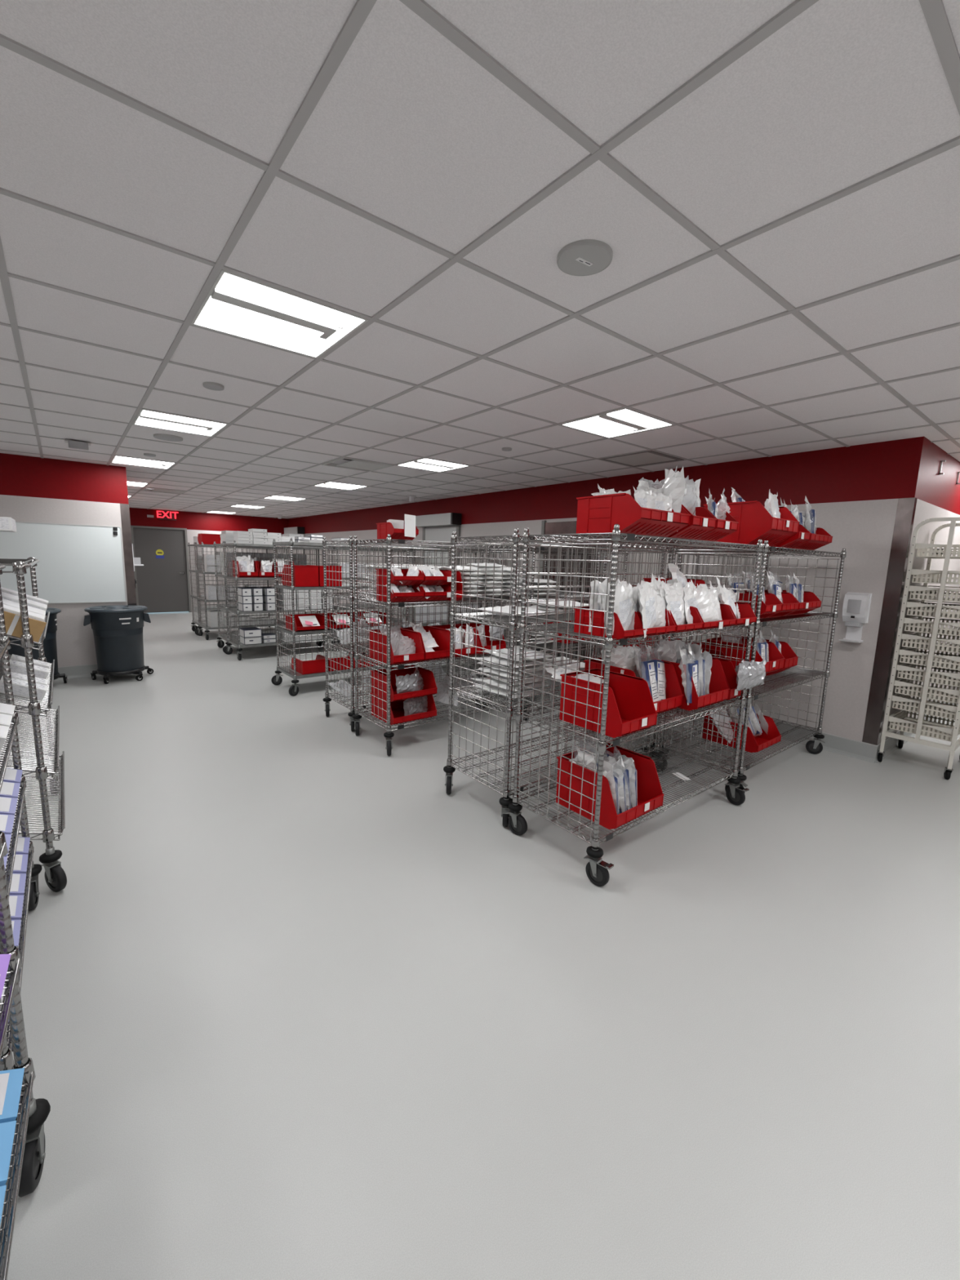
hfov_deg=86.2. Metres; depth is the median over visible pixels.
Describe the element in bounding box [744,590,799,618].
bin
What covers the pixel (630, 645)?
bin
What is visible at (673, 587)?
pouch
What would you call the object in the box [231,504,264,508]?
ceiling light
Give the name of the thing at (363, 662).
bin
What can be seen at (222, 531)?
carton
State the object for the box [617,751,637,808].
pouch
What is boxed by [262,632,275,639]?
carton
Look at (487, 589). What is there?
pack
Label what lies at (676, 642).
pouch
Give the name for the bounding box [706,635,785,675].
bin
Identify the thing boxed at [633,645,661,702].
pouch
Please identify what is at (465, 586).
pack
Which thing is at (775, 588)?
label
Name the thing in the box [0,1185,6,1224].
carton
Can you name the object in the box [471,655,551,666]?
pack
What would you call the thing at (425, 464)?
ceiling light
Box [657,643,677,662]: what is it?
pouch
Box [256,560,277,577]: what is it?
bin
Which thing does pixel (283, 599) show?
carton
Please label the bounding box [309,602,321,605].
carton
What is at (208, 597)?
carton
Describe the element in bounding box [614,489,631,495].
pouch
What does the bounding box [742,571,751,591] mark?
pouch
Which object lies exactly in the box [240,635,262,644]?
carton
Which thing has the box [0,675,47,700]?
carton
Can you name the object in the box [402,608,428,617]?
carton
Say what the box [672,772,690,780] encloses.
paper slip
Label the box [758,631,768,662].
pouch
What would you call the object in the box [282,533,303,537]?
carton
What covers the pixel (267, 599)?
carton
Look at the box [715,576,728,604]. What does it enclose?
pouch
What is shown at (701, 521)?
bin
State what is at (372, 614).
sheet
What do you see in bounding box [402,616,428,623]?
carton
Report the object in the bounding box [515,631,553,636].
pack
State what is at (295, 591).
carton
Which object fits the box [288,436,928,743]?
wall
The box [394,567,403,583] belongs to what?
pouch
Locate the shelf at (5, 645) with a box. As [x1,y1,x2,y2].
[0,635,10,662]
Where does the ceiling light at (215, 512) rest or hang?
attached to the ceiling
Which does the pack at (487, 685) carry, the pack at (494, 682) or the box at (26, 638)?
the pack at (494, 682)
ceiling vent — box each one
[141,487,186,493]
[212,497,252,502]
[321,457,393,471]
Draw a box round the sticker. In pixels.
[155,549,164,558]
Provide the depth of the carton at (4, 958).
1.11 m
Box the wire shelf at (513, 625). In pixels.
[448,609,574,631]
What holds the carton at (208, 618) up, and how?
on the carton at (208, 621)
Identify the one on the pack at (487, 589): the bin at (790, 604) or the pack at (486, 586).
the pack at (486, 586)
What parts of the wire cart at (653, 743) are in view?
post, panel, post, post, panel, panel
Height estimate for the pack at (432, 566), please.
0.064 m
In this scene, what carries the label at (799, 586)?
hanging from the pouch at (800, 590)
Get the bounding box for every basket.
[888,709,959,742]
[891,693,957,719]
[893,678,959,703]
[896,662,959,687]
[898,647,959,670]
[901,631,959,653]
[903,615,959,635]
[906,600,959,619]
[908,585,959,601]
[911,568,959,584]
[915,542,959,559]
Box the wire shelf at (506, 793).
[446,726,650,799]
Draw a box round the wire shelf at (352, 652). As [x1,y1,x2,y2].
[324,640,368,657]
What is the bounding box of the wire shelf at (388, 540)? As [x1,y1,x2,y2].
[352,537,529,550]
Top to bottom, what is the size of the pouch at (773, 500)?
0.246 m
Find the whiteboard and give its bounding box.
[0,521,126,604]
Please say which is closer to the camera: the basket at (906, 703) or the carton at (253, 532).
the basket at (906, 703)
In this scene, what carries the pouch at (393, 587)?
in the bin at (417, 595)
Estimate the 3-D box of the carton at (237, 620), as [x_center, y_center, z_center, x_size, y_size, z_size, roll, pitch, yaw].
[-4.568,-0.378,9.821,0.224,0.055,0.345,-5,11,-38]
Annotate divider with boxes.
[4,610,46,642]
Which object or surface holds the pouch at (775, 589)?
in the bin at (790, 604)
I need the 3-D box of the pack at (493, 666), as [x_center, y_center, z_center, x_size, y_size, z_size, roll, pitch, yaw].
[0.226,0.168,3.330,0.350,0.058,0.386,-6,12,-41]
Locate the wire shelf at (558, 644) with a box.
[504,639,603,650]
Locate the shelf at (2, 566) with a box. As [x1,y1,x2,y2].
[0,563,5,574]
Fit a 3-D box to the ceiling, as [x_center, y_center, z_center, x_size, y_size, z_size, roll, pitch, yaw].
[-1.373,-2.059,5.731,12.827,0.200,20.142,-5,11,-38]
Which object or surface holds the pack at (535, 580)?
on the pack at (535, 584)
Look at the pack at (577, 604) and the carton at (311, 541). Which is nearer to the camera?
the pack at (577, 604)
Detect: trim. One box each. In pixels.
[120,503,136,605]
[130,525,191,612]
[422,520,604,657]
[862,497,917,745]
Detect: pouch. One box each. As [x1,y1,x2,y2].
[235,555,250,574]
[249,559,253,572]
[260,560,272,572]
[261,560,271,572]
[272,558,284,572]
[386,583,399,597]
[391,567,395,576]
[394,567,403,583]
[395,585,404,592]
[395,672,418,693]
[399,585,412,592]
[406,565,419,576]
[406,698,424,715]
[408,585,414,592]
[409,622,427,640]
[416,584,430,599]
[418,565,431,576]
[420,564,433,576]
[422,630,439,648]
[424,645,434,652]
[427,585,436,591]
[429,568,440,576]
[434,564,444,576]
[435,586,444,591]
[445,626,462,648]
[447,628,465,648]
[465,624,474,647]
[488,624,503,640]
[541,662,581,683]
[551,671,604,684]
[568,755,577,764]
[576,746,598,773]
[585,742,599,764]
[588,579,623,631]
[591,492,608,495]
[591,588,596,608]
[592,739,609,757]
[596,578,607,610]
[597,484,614,494]
[600,582,621,635]
[600,649,627,674]
[602,582,617,635]
[602,760,619,814]
[604,649,625,657]
[604,755,626,813]
[611,647,632,670]
[612,752,631,809]
[613,582,634,630]
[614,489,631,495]
[614,644,635,671]
[616,578,627,587]
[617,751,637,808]
[618,644,639,677]
[630,586,640,639]
[632,485,651,508]
[632,580,645,589]
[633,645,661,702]
[635,576,661,590]
[637,480,663,493]
[638,574,658,638]
[639,587,666,627]
[644,642,666,700]
[650,492,672,511]
[651,573,682,591]
[656,582,675,597]
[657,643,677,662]
[658,578,666,608]
[659,635,684,663]
[662,466,685,512]
[662,586,685,626]
[666,579,672,583]
[667,563,687,586]
[678,644,698,705]
[681,478,701,507]
[682,587,693,635]
[683,578,693,590]
[684,583,718,622]
[684,640,692,649]
[686,642,698,690]
[689,641,705,696]
[697,583,722,621]
[700,648,712,694]
[706,490,718,518]
[709,580,719,600]
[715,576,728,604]
[720,583,739,604]
[720,584,737,617]
[724,701,743,724]
[725,573,743,593]
[730,487,745,502]
[733,696,755,736]
[735,659,753,690]
[736,603,740,626]
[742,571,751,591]
[744,703,762,736]
[746,659,766,688]
[749,576,763,601]
[751,632,764,660]
[753,703,768,733]
[757,581,764,603]
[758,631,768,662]
[764,498,782,515]
[766,571,781,601]
[768,489,780,518]
[768,571,782,591]
[768,629,777,641]
[771,632,781,653]
[785,574,796,597]
[788,572,797,599]
[790,499,804,527]
[792,505,803,525]
[793,573,803,602]
[804,496,815,533]
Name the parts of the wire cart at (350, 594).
post, panel, post, panel, post, panel, post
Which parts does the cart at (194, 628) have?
post, panel, post, solid shelf, solid shelf, solid shelf, panel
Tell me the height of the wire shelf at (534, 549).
0.050 m
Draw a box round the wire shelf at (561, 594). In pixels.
[504,591,591,599]
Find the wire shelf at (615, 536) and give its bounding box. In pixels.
[522,529,763,551]
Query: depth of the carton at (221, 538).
8.01 m
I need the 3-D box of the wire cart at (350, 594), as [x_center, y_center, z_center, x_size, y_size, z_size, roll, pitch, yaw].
[-0.739,-0.128,5.232,1.599,1.752,0.740,-5,11,-38]
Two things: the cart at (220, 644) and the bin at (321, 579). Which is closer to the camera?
the bin at (321, 579)
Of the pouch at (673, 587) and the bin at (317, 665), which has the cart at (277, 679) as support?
the bin at (317, 665)
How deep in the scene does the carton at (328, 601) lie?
8.37 m
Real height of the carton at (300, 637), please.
0.055 m
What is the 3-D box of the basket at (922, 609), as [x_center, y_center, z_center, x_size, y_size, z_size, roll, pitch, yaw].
[3.746,-0.246,4.116,0.579,0.106,0.409,-5,11,-38]
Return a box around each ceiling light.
[111,455,176,469]
[127,481,148,487]
[133,408,227,436]
[191,269,368,358]
[206,511,235,514]
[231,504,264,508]
[265,495,305,501]
[315,481,365,489]
[397,457,469,471]
[560,408,674,438]
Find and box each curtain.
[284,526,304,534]
[415,512,462,527]
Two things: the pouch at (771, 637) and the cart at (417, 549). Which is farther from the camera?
the cart at (417, 549)
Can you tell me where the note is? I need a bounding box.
[305,620,313,626]
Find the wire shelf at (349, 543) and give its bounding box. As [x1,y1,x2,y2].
[322,538,484,550]
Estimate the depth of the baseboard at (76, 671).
6.36 m
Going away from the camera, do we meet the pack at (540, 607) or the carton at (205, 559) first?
the pack at (540, 607)
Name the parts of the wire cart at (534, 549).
post, panel, post, panel, post, panel, post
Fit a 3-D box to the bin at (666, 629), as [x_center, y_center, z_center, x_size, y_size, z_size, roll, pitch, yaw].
[0.816,-0.105,2.687,0.274,0.128,0.310,-5,11,-38]
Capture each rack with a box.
[0,556,66,892]
[0,563,42,1159]
[0,831,50,1279]
[877,516,959,779]
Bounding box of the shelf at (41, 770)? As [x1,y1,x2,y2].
[0,700,59,780]
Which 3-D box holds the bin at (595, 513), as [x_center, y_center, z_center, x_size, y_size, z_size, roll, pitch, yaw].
[0.775,-0.620,2.603,0.432,0.186,0.387,-5,11,-38]
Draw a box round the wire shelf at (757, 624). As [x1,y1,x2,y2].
[746,611,838,628]
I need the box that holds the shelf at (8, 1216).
[0,1057,35,1279]
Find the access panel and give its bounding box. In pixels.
[599,450,684,466]
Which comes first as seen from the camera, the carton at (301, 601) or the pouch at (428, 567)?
the pouch at (428, 567)
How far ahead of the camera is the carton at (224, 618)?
9.57 m
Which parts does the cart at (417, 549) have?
panel, post, panel, solid shelf, solid shelf, solid shelf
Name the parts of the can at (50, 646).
lid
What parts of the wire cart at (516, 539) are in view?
post, panel, post, panel, post, panel, post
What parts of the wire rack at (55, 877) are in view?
post, post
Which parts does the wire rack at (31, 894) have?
post, post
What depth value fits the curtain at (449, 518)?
8.61 m
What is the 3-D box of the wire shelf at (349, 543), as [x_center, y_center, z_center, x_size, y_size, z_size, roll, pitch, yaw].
[-0.723,-0.942,5.091,1.502,0.050,0.622,-5,11,-38]
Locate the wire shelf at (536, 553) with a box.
[455,546,582,554]
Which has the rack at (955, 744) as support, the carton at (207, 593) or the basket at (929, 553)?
the basket at (929, 553)
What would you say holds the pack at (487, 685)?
on the wire cart at (516, 539)
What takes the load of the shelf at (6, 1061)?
attached to the wire rack at (31, 894)
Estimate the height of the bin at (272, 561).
0.241 m
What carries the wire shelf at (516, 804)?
attached to the wire cart at (597, 871)
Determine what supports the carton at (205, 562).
on the carton at (208, 566)
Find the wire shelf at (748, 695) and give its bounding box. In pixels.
[733,666,830,703]
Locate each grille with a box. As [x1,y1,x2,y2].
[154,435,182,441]
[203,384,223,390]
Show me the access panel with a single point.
(649, 457)
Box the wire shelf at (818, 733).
[660,717,822,774]
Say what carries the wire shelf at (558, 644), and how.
attached to the wire cart at (534, 549)
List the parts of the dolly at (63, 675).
dolly frame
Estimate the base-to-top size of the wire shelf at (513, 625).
0.050 m
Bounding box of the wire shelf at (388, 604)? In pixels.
[353,595,527,608]
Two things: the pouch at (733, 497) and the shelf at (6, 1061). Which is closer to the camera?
the shelf at (6, 1061)
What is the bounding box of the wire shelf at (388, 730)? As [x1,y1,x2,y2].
[355,688,523,733]
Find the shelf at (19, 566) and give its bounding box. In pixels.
[0,557,39,573]
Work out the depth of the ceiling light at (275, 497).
9.38 m
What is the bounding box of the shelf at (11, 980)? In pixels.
[0,946,22,1059]
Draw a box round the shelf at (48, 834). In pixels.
[0,747,65,842]
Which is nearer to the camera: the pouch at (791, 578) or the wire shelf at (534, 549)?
the pouch at (791, 578)
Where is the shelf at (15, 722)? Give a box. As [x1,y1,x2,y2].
[0,711,19,792]
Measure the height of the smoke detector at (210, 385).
0.016 m
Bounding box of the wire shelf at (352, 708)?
[324,675,472,711]
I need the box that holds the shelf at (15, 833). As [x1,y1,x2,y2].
[4,775,26,898]
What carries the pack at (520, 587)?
on the pack at (540, 593)
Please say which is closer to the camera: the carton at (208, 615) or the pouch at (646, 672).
the pouch at (646, 672)
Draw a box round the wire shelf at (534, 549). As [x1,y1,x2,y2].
[492,546,628,555]
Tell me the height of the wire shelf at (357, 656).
0.050 m
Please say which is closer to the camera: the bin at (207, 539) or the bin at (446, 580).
the bin at (446, 580)
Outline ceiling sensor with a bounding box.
[407,494,416,502]
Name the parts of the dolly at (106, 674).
dolly frame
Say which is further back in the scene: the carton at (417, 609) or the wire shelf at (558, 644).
the carton at (417, 609)
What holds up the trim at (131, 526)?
attached to the wall at (196, 523)
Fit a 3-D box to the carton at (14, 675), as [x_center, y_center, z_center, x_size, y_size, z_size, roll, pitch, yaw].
[-2.227,0.207,2.506,0.176,0.113,0.121,-5,11,-38]
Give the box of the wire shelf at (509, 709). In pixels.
[448,683,560,717]
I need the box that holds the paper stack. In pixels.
[386,519,404,528]
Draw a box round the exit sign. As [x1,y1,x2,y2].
[156,510,178,520]
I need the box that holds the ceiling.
[0,0,959,519]
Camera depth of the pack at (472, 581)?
4.60 m
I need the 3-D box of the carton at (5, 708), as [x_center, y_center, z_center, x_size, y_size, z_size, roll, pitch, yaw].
[-1.948,0.277,1.942,0.274,0.185,0.146,-5,11,-38]
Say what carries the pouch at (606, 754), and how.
in the bin at (649, 790)
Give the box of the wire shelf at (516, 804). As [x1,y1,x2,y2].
[511,744,737,849]
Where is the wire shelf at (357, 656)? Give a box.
[354,646,509,671]
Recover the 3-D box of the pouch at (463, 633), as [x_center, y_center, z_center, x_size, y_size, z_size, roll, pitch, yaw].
[-0.215,-0.008,4.669,0.227,0.201,0.061,-6,12,-40]
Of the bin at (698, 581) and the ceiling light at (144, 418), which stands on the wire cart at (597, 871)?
the bin at (698, 581)
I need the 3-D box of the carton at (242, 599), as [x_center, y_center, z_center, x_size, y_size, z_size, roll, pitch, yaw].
[-3.530,-0.612,7.706,0.136,0.112,0.302,-5,11,-37]
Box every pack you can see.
[361,563,403,568]
[361,576,376,580]
[363,568,376,573]
[363,583,376,588]
[400,565,420,568]
[419,565,445,569]
[440,565,481,571]
[459,571,485,576]
[461,575,483,580]
[461,579,484,584]
[462,583,483,588]
[462,588,483,593]
[462,592,483,597]
[466,562,506,567]
[470,605,545,615]
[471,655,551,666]
[471,677,551,691]
[472,683,549,698]
[474,671,551,684]
[475,566,506,571]
[475,575,507,580]
[475,591,506,596]
[475,666,547,679]
[476,583,503,587]
[476,662,549,674]
[478,579,505,584]
[478,586,506,592]
[479,571,507,576]
[481,645,555,661]
[498,579,522,583]
[499,587,521,591]
[499,591,521,596]
[500,583,519,587]
[501,567,521,572]
[501,571,521,576]
[502,575,522,580]
[506,634,553,639]
[507,638,555,644]
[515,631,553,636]
[516,582,555,586]
[519,578,555,584]
[520,586,558,591]
[520,590,555,595]
[525,599,588,608]
[528,604,575,613]
[541,672,556,679]
[542,656,585,669]
[544,680,559,685]
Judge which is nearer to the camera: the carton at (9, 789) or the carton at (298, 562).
the carton at (9, 789)
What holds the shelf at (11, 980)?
attached to the wire rack at (28, 1156)
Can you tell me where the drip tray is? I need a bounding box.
[839,637,862,643]
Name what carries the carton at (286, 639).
on the cart at (228, 650)
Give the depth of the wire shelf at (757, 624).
3.80 m
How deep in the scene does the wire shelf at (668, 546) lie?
4.20 m
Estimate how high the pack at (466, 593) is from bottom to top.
0.062 m
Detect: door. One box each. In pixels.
[133,527,189,613]
[424,526,456,565]
[539,520,598,662]
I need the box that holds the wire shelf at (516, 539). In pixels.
[450,533,666,551]
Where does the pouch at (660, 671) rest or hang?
in the bin at (673, 694)
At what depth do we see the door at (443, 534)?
8.94 m
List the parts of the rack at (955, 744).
frame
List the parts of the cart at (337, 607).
panel, post, solid shelf, solid shelf, panel, solid shelf, solid shelf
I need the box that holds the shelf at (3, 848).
[0,831,8,862]
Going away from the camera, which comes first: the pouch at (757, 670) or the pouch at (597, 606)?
the pouch at (597, 606)
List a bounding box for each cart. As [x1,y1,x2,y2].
[187,542,278,635]
[194,542,288,639]
[213,541,322,652]
[223,540,336,660]
[271,537,409,696]
[322,535,484,731]
[322,547,415,650]
[352,533,529,755]
[391,545,502,665]
[443,528,666,826]
[453,546,582,696]
[486,542,628,720]
[506,524,763,886]
[591,546,756,755]
[659,539,846,792]
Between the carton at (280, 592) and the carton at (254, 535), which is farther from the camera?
the carton at (280, 592)
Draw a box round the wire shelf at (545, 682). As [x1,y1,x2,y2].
[524,681,560,703]
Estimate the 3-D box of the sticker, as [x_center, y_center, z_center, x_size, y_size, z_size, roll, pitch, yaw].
[-8.094,-2.177,12.978,0.180,0.225,0.003,-5,11,-38]
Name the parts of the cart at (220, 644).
post, panel, solid shelf, post, solid shelf, solid shelf, solid shelf, panel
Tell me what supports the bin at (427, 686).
on the bin at (399, 712)
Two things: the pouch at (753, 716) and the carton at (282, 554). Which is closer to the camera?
the pouch at (753, 716)
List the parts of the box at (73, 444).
mount plate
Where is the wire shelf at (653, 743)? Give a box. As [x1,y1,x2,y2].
[629,704,724,746]
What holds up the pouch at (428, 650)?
in the bin at (442, 637)
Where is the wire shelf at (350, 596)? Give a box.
[323,591,376,601]
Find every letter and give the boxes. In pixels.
[938,460,946,475]
[955,471,959,484]
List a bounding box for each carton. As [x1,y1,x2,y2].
[0,516,16,532]
[0,586,48,604]
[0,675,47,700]
[0,702,15,715]
[0,713,12,726]
[0,724,9,751]
[0,781,20,798]
[0,796,17,815]
[0,813,14,834]
[0,954,11,999]
[0,986,8,1022]
[0,1067,24,1123]
[0,1120,16,1186]
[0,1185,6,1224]
[1,591,47,605]
[1,592,47,610]
[2,598,45,612]
[2,600,45,615]
[2,671,48,685]
[3,604,44,621]
[3,768,22,783]
[3,857,7,869]
[4,834,11,857]
[8,659,48,679]
[8,894,23,919]
[9,653,49,668]
[9,873,26,894]
[11,920,21,946]
[13,853,28,873]
[15,836,30,854]
[201,554,220,558]
[202,564,220,568]
[202,568,220,572]
[204,558,220,561]
[204,561,221,565]
[204,595,222,599]
[205,585,222,591]
[205,590,222,595]
[206,609,223,614]
[207,613,223,617]
[207,617,222,621]
[207,619,224,624]
[207,622,224,626]
[219,533,233,537]
[219,585,235,591]
[220,537,233,540]
[220,540,233,543]
[220,552,239,556]
[221,530,235,533]
[221,556,234,561]
[222,595,235,599]
[223,615,235,620]
[233,530,252,534]
[233,533,253,537]
[233,537,253,541]
[235,540,253,543]
[235,614,249,619]
[236,619,249,622]
[237,586,252,595]
[238,595,252,604]
[238,602,253,611]
[239,622,249,626]
[239,626,262,637]
[240,552,253,557]
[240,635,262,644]
[244,585,262,586]
[247,586,262,595]
[248,528,266,532]
[250,617,262,622]
[250,622,262,625]
[252,531,266,535]
[252,595,263,603]
[252,603,263,611]
[253,534,267,538]
[253,537,267,541]
[253,541,267,544]
[254,553,268,557]
[256,558,268,560]
[257,616,274,622]
[260,586,275,595]
[262,595,275,603]
[262,602,275,610]
[262,621,274,624]
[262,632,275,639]
[262,638,275,643]
[266,532,280,536]
[266,538,281,542]
[267,535,281,538]
[267,553,281,558]
[276,587,295,591]
[277,590,295,594]
[277,593,295,597]
[277,600,295,604]
[277,602,296,607]
[277,605,296,609]
[278,632,297,638]
[278,635,297,641]
[279,596,295,600]
[281,536,294,539]
[281,539,294,542]
[281,554,293,558]
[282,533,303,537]
[293,554,306,559]
[293,559,306,563]
[294,536,311,540]
[295,591,308,594]
[295,594,308,597]
[295,597,308,600]
[295,600,309,603]
[295,603,309,606]
[296,606,308,609]
[297,635,310,640]
[300,539,329,543]
[305,533,323,537]
[308,591,320,594]
[308,594,320,597]
[308,596,321,599]
[308,605,321,608]
[309,600,320,603]
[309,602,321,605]
[310,537,323,540]
[310,635,322,639]
[320,599,332,602]
[331,537,349,540]
[333,562,349,567]
[341,567,349,572]
[341,572,349,577]
[352,562,364,567]
[352,568,364,573]
[402,603,428,611]
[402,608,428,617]
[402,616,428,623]
[422,602,443,610]
[429,609,443,616]
[429,616,443,622]
[440,602,450,609]
[443,609,450,615]
[446,601,469,608]
[456,608,469,613]
[465,601,479,608]
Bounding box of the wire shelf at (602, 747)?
[515,696,746,752]
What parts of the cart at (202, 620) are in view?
post, panel, post, solid shelf, solid shelf, solid shelf, panel, solid shelf, panel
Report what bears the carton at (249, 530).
on the carton at (253, 532)
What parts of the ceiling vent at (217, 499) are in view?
plate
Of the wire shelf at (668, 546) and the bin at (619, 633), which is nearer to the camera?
the bin at (619, 633)
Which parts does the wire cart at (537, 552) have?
panel, panel, post, panel, post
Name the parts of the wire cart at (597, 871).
post, panel, panel, post, post, panel, post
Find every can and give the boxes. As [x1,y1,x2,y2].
[8,607,61,675]
[83,604,151,671]
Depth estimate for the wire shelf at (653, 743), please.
4.32 m
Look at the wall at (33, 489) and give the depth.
6.13 m
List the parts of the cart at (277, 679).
post, panel, post, solid shelf, panel, solid shelf, solid shelf, solid shelf, post, panel, post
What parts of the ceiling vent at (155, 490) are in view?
plate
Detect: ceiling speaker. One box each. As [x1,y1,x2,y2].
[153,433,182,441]
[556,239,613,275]
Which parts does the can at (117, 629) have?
handle, lid, handle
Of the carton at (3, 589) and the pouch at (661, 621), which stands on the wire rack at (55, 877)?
the carton at (3, 589)
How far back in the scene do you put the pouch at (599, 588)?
2.49 m
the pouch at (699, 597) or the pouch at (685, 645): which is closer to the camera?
the pouch at (699, 597)
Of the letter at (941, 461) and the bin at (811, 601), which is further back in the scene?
the letter at (941, 461)
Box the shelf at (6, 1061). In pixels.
[0,840,34,1071]
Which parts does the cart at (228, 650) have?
post, panel, post, solid shelf, panel, solid shelf, solid shelf, solid shelf, post, panel, post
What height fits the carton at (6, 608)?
0.226 m
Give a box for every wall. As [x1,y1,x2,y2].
[0,453,128,671]
[128,507,288,609]
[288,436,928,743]
[885,439,959,738]
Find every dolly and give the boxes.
[47,672,66,685]
[90,665,153,684]
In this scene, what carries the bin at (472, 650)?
on the wire cart at (388, 735)
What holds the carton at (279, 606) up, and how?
on the cart at (228, 650)
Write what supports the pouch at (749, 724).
in the bin at (753, 744)
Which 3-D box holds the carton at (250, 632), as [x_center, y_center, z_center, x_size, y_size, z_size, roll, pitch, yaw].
[-3.500,-0.118,7.812,0.251,0.110,0.302,-6,11,-39]
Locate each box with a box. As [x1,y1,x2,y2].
[6,611,49,650]
[64,439,91,450]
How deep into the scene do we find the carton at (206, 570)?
9.24 m
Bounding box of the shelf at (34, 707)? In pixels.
[0,654,54,715]
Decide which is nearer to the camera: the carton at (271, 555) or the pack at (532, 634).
the pack at (532, 634)
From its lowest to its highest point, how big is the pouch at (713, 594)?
0.241 m
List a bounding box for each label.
[692,659,697,690]
[698,658,704,696]
[711,502,715,515]
[731,582,743,592]
[756,642,764,657]
[762,642,768,662]
[772,584,780,595]
[789,583,794,595]
[797,583,801,602]
[798,512,802,524]
[809,509,814,533]
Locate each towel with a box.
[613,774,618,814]
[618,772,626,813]
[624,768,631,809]
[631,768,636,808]
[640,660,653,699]
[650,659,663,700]
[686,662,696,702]
[736,497,745,502]
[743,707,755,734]
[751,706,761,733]
[774,641,778,648]
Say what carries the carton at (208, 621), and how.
on the carton at (209, 624)
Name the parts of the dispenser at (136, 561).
plate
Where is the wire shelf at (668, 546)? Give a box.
[604,546,756,555]
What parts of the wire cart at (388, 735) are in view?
post, panel, post, panel, post, panel, post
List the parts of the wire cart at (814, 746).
post, panel, panel, post, post, panel, post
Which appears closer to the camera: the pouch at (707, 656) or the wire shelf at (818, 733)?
the pouch at (707, 656)
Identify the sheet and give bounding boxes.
[298,615,319,626]
[331,613,350,624]
[363,613,382,622]
[404,514,415,537]
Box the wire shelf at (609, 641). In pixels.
[519,622,754,648]
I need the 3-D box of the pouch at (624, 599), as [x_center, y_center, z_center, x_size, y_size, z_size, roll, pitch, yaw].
[0.680,-0.143,2.457,0.195,0.255,0.044,-5,11,-37]
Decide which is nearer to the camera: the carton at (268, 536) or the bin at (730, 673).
the bin at (730, 673)
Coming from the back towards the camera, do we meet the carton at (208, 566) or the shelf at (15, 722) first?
the carton at (208, 566)
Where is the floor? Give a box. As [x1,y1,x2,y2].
[0,611,959,1279]
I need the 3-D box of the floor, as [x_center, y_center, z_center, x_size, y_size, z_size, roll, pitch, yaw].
[-1.541,0.604,6.342,12.200,0.080,20.300,-5,11,-38]
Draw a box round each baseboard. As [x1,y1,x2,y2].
[0,663,100,679]
[194,605,226,612]
[302,611,877,763]
[875,689,959,763]
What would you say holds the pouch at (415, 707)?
in the bin at (399, 712)
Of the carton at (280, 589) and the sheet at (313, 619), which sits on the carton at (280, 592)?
the carton at (280, 589)
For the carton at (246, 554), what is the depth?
8.23 m
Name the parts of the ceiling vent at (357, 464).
plate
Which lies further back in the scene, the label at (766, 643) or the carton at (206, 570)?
the carton at (206, 570)
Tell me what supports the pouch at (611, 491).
in the bin at (595, 513)
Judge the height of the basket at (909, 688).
0.106 m
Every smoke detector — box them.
[143,453,155,457]
[203,382,224,391]
[502,447,511,451]
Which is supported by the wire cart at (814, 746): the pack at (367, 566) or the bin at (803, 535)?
the bin at (803, 535)
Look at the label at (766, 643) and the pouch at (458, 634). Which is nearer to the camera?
the label at (766, 643)
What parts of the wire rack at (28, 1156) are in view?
post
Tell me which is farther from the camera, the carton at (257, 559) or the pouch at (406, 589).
the carton at (257, 559)
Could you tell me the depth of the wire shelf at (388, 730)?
4.62 m
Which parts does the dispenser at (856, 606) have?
mounting plate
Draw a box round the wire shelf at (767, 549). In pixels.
[677,543,846,557]
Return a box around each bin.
[197,533,220,544]
[232,560,257,577]
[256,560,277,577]
[271,560,293,577]
[281,564,319,586]
[284,613,329,631]
[290,654,325,674]
[313,564,342,586]
[319,612,360,629]
[320,651,360,671]
[349,610,386,626]
[360,655,382,666]
[368,627,424,665]
[370,665,437,702]
[370,692,436,724]
[375,568,424,585]
[376,522,418,540]
[376,585,424,601]
[400,626,449,661]
[417,569,451,585]
[418,585,451,600]
[430,624,480,657]
[446,570,463,600]
[453,622,506,654]
[543,620,590,643]
[555,742,663,829]
[559,668,657,737]
[573,606,645,639]
[576,493,690,537]
[583,657,684,713]
[613,636,682,654]
[636,608,676,636]
[640,652,729,711]
[643,577,705,586]
[667,504,716,539]
[669,606,703,632]
[687,641,745,669]
[689,604,736,629]
[693,507,738,541]
[702,707,781,752]
[703,500,799,546]
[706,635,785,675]
[716,657,741,700]
[719,600,756,626]
[734,591,782,618]
[740,635,798,676]
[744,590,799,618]
[764,590,822,616]
[774,524,810,547]
[791,524,832,550]
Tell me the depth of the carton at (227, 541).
8.02 m
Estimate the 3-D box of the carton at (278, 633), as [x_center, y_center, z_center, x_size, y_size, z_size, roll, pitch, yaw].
[-3.069,-0.084,8.208,0.204,0.055,0.305,-5,11,-38]
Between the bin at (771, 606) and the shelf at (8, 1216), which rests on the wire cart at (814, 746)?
the bin at (771, 606)
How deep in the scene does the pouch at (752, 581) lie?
3.41 m
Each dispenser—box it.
[132,543,143,571]
[839,591,871,643]
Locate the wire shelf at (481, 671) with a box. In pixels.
[454,671,488,684]

